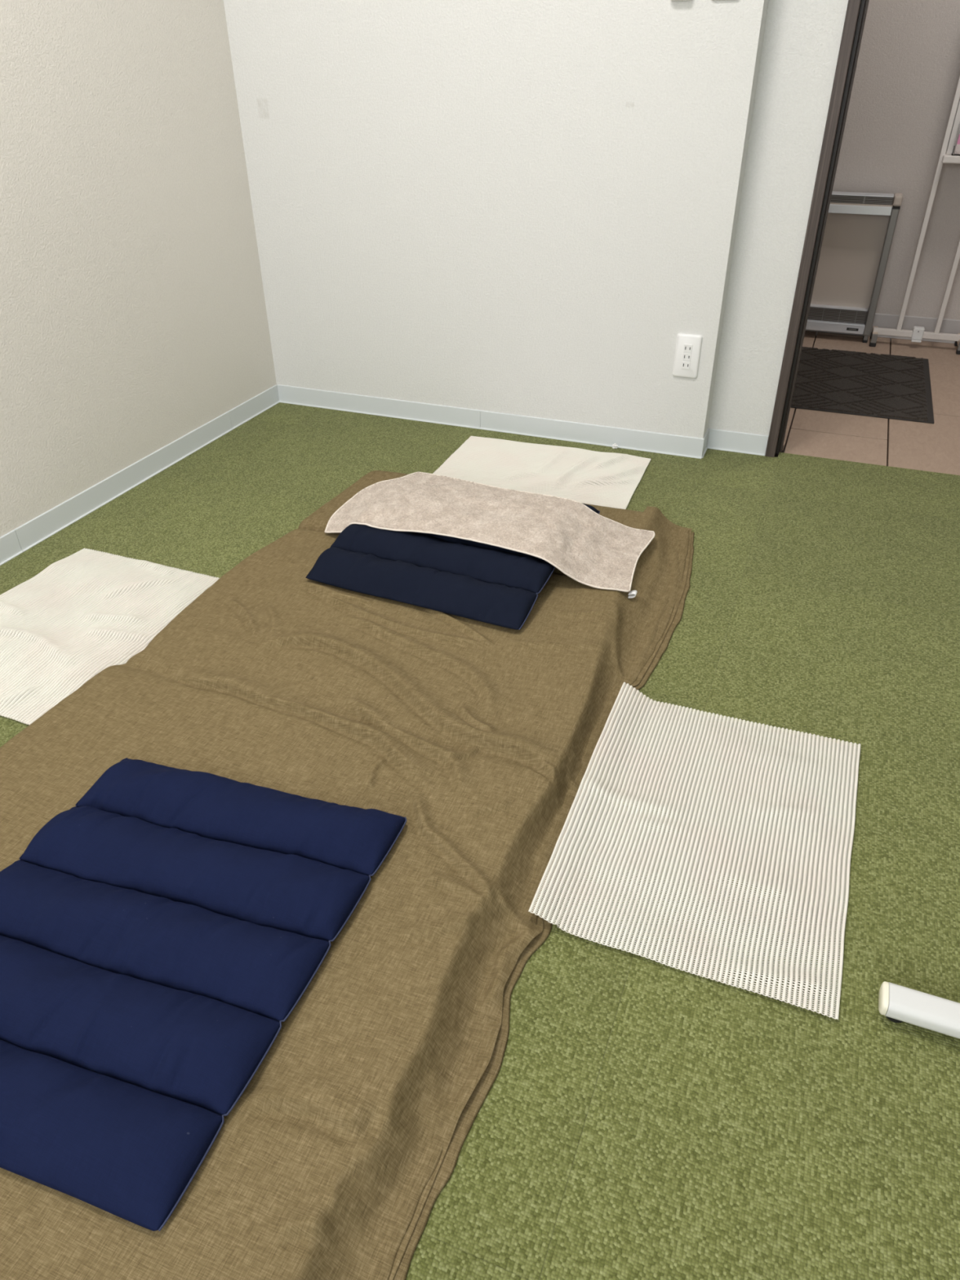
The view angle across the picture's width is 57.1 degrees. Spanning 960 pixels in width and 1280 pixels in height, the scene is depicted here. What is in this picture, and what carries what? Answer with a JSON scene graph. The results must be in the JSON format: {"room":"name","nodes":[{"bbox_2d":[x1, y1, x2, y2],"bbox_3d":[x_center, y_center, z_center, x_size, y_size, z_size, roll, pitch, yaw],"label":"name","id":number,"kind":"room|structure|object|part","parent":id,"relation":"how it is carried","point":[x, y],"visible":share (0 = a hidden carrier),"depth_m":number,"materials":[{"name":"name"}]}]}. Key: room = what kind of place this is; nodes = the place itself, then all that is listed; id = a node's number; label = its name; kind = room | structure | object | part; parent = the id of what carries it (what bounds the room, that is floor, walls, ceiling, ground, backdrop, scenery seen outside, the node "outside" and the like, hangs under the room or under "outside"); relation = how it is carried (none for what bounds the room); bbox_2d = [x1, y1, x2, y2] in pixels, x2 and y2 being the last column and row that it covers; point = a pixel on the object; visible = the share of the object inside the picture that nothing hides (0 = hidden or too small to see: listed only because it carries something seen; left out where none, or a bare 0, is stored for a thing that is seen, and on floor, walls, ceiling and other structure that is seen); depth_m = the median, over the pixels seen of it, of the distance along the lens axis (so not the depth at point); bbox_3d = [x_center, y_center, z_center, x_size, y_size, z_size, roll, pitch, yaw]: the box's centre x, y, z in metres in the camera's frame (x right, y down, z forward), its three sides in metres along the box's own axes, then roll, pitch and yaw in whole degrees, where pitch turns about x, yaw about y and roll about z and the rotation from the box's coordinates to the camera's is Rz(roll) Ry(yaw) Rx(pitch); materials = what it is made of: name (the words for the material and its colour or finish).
{"room":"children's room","nodes":[
{"label":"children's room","id":0,"kind":"room"},
{"bbox_2d":[0,0,276,537],"bbox_3d":[-1.551,-0.724,0.753,0.120,2.470,4.300,12,36,18],"label":"wall","id":1,"kind":"structure","parent":0,"point":[133,313],"depth_m":2.25,"materials":[{"name":"paint"}]},
{"bbox_2d":[0,384,279,565],"bbox_3d":[-1.463,0.243,1.437,0.008,0.060,4.186,12,36,18],"label":"baseboard","id":2,"kind":"structure","parent":1,"relation":"attached to","point":[21,539],"depth_m":2.45,"materials":[{"name":"white plastic"}]},
{"bbox_2d":[0,330,959,1279],"bbox_3d":[0.950,0.338,1.369,4.820,0.060,5.965,12,36,18],"label":"floor","id":3,"kind":"structure","parent":0,"point":[641,1117],"depth_m":1.25,"materials":[{"name":"green carpet"}]},
{"bbox_2d":[0,547,219,724],"bbox_3d":[-0.867,-0.039,1.871,0.462,0.030,0.580,12,36,18],"label":"mat","id":4,"kind":"object","parent":3,"relation":"on","point":[56,620],"visible":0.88,"depth_m":1.89,"materials":[{"name":"white fabric"}]},
{"bbox_2d":[0,470,694,1279],"bbox_3d":[-0.318,0.223,1.438,1.021,0.072,2.387,12,36,18],"label":"blanket","id":5,"kind":"object","parent":3,"relation":"on","point":[333,1162],"visible":0.67,"depth_m":1.35,"materials":[{"name":"brown fabric"}]},
{"bbox_2d":[0,757,406,1231],"bbox_3d":[-0.444,0.371,1.148,0.503,0.046,0.619,12,36,18],"label":"pad","id":6,"kind":"object","parent":5,"relation":"on","point":[160,932],"visible":1,"depth_m":1.09,"materials":[{"name":"blue fabric"}]},
{"bbox_2d":[305,503,599,630],"bbox_3d":[-0.045,-0.240,2.017,0.520,0.075,0.579,12,36,18],"label":"pad","id":7,"kind":"object","parent":5,"relation":"on","point":[485,583],"visible":0.51,"depth_m":1.86,"materials":[{"name":"blue fabric"}]},
{"bbox_2d":[324,471,654,598],"bbox_3d":[0.023,-0.272,2.070,0.761,0.108,0.358,12,36,18],"label":"towel","id":8,"kind":"object","parent":5,"relation":"on","point":[593,549],"visible":1,"depth_m":2.01,"materials":[{"name":"beige fabric"}]},
{"bbox_2d":[433,435,651,509],"bbox_3d":[0.165,-0.480,2.512,0.579,0.024,0.457,12,36,18],"label":"mat","id":9,"kind":"object","parent":3,"relation":"on","point":[533,468],"visible":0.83,"depth_m":2.54,"materials":[{"name":"white fabric"}]},
{"bbox_2d":[612,443,617,448],"bbox_3d":[0.411,-0.591,2.683,0.020,0.017,0.015,12,36,18],"label":"paper scrap","id":10,"kind":"object","parent":3,"relation":"on","point":[615,446],"visible":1,"depth_m":2.68,"materials":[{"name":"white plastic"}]},
{"bbox_2d":[528,682,860,1019],"bbox_3d":[0.363,0.276,1.380,0.428,0.035,0.569,12,36,18],"label":"mat","id":11,"kind":"object","parent":3,"relation":"on","point":[672,707],"visible":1,"depth_m":1.33,"materials":[{"name":"white fabric"}]},
{"bbox_2d":[805,191,902,342],"bbox_3d":[1.318,-1.521,3.580,0.612,0.542,0.097,12,36,18],"label":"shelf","id":12,"kind":"object","parent":3,"relation":"on","point":[860,229],"visible":0.52,"depth_m":3.52,"materials":[{"name":"beige metal"}]},
{"bbox_2d":[807,306,866,324],"bbox_3d":[1.308,-1.378,3.685,0.574,0.050,0.056,12,36,18],"label":"grille","id":13,"kind":"object","parent":12,"relation":"attached to","point":[817,315],"depth_m":3.61,"materials":[{"name":"grey metal"}]},
{"bbox_3d":[1.324,-1.534,3.599,0.563,0.420,0.018,12,36,18],"label":"panel","id":14,"kind":"part","parent":12,"relation":"part of","materials":[{"name":"beige metal"}]},
{"bbox_3d":[1.520,-1.268,3.597,0.045,0.010,0.002,12,36,18],"label":"name plate","id":15,"kind":"part","parent":12,"relation":"part of","materials":[{"name":"black plastic"}]},
{"bbox_2d":[830,195,893,204],"bbox_3d":[1.304,-1.731,3.443,0.574,0.026,0.073,12,36,18],"label":"grille","id":16,"kind":"object","parent":12,"relation":"attached to","point":[835,199],"depth_m":3.36,"materials":[{"name":"grey metal"}]},
{"bbox_3d":[1.589,-1.458,3.493,0.027,0.472,0.094,12,36,18],"label":"frame","id":17,"kind":"part","parent":12,"relation":"part of","materials":[{"name":"grey metal"}]},
{"bbox_2d":[790,346,933,423],"bbox_3d":[0.992,-1.022,3.321,1.300,0.011,0.736,12,36,18],"label":"doormat","id":18,"kind":"object","parent":3,"relation":"on","point":[886,386],"visible":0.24,"depth_m":3.14,"materials":[{"name":"grey rubber"}]},
{"bbox_2d":[869,75,959,354],"bbox_3d":[1.756,-1.792,3.163,0.346,1.451,0.147,12,36,18],"label":"rack","id":19,"kind":"object","parent":3,"relation":"on","point":[917,332],"visible":1,"depth_m":3.39,"materials":[{"name":"white metal"}]},
{"bbox_3d":[1.756,-1.225,3.534,0.337,0.022,0.024,12,36,18],"label":"rail","id":20,"kind":"part","parent":19,"relation":"part of","materials":[{"name":"white metal"}]},
{"bbox_3d":[1.681,-1.826,3.162,0.017,1.392,0.016,12,36,18],"label":"post","id":21,"kind":"part","parent":19,"relation":"part of","materials":[{"name":"white metal"}]},
{"bbox_3d":[1.811,-1.798,3.119,0.017,1.392,0.016,12,36,18],"label":"post","id":22,"kind":"part","parent":19,"relation":"part of","materials":[{"name":"white metal"}]},
{"bbox_2d":[942,153,959,164],"bbox_3d":[1.797,-1.727,3.167,0.248,0.025,0.080,12,36,18],"label":"shelf","id":23,"kind":"object","parent":19,"relation":"attached to","point":[946,157],"depth_m":3.17,"materials":[{"name":"white metal"}]},
{"bbox_3d":[1.691,-2.069,3.001,0.002,0.710,0.006,12,36,18],"label":"panel trim","id":24,"kind":"part","parent":19,"relation":"part of","materials":[{"name":"grey metal"}]},
{"bbox_3d":[1.804,-2.044,2.971,0.239,0.720,0.006,12,36,18],"label":"panel","id":25,"kind":"part","parent":19,"relation":"part of","materials":[{"name":"white metal"}]},
{"bbox_2d":[951,120,959,155],"bbox_3d":[1.790,-1.777,3.120,0.192,0.110,0.044,12,36,18],"label":"pocket","id":26,"kind":"object","parent":19,"relation":"on","point":[956,149],"visible":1,"depth_m":3.15,"materials":[{"name":"white plastic"}]},
{"bbox_2d":[955,133,959,146],"bbox_3d":[1.781,-1.797,3.100,0.164,0.160,0.008,12,36,18],"label":"leaflet","id":27,"kind":"object","parent":26,"relation":"in","point":[958,139],"visible":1,"depth_m":3.14,"materials":[{"name":"pink paper"}]},
{"bbox_2d":[878,981,959,1039],"bbox_3d":[0.855,0.529,1.001,0.750,0.036,0.042,12,36,18],"label":"metal bar","id":28,"kind":"object","parent":3,"relation":"on","point":[899,1003],"visible":1,"depth_m":1.09,"materials":[{"name":"white"}]},
{"bbox_2d":[223,0,848,454],"bbox_3d":[1.131,-1.502,1.867,4.120,2.470,0.190,12,36,18],"label":"wall","id":29,"kind":"structure","parent":0,"point":[521,207],"depth_m":2.43,"materials":[{"name":"paint"}]},
{"bbox_2d":[277,384,768,458],"bbox_3d":[0.076,-0.714,2.832,1.629,0.060,0.096,12,36,18],"label":"baseboard","id":30,"kind":"structure","parent":29,"relation":"attached to","point":[601,435],"depth_m":2.77,"materials":[{"name":"white plastic"}]},
{"bbox_2d":[672,333,702,378],"bbox_3d":[0.582,-0.797,2.478,0.070,0.120,0.010,12,36,18],"label":"wall outlet","id":31,"kind":"object","parent":29,"relation":"attached to","point":[688,346],"visible":1,"depth_m":2.47,"materials":[{"name":"white plastic"}]},
{"bbox_2d":[681,360,690,369],"bbox_3d":[0.581,-0.776,2.489,0.023,0.022,0.003,12,36,18],"label":"receptacle","id":32,"kind":"object","parent":31,"relation":"attached to","point":[686,365],"depth_m":2.49,"materials":[{"name":"white plastic"}]},
{"bbox_2d":[682,352,691,360],"bbox_3d":[0.581,-0.795,2.475,0.023,0.022,0.003,12,36,18],"label":"receptacle","id":33,"kind":"object","parent":31,"relation":"attached to","point":[686,356],"depth_m":2.47,"materials":[{"name":"white plastic"}]},
{"bbox_2d":[683,343,692,352],"bbox_3d":[0.581,-0.815,2.462,0.023,0.022,0.003,12,36,18],"label":"receptacle","id":34,"kind":"object","parent":31,"relation":"attached to","point":[687,348],"depth_m":2.46,"materials":[{"name":"white plastic"}]},
{"bbox_2d":[764,0,869,457],"bbox_3d":[1.276,-1.329,1.974,0.886,2.020,0.125,12,36,18],"label":"door frame","id":35,"kind":"structure","parent":29,"relation":"in","point":[856,10],"depth_m":2.26,"materials":[{"name":"brown wood"}]},
{"bbox_2d":[809,0,959,343],"bbox_3d":[2.161,-2.197,2.880,4.500,2.470,0.100,12,36,18],"label":"wall","id":36,"kind":"structure","parent":0,"point":[907,74],"depth_m":3.31,"materials":[{"name":"paint"}]},
{"bbox_2d":[805,313,959,343],"bbox_3d":[2.104,-1.210,3.509,4.400,0.091,0.006,12,36,18],"label":"baseboard","id":37,"kind":"structure","parent":36,"relation":"attached to","point":[881,320],"depth_m":3.61,"materials":[{"name":"grey plastic"}]}
]}

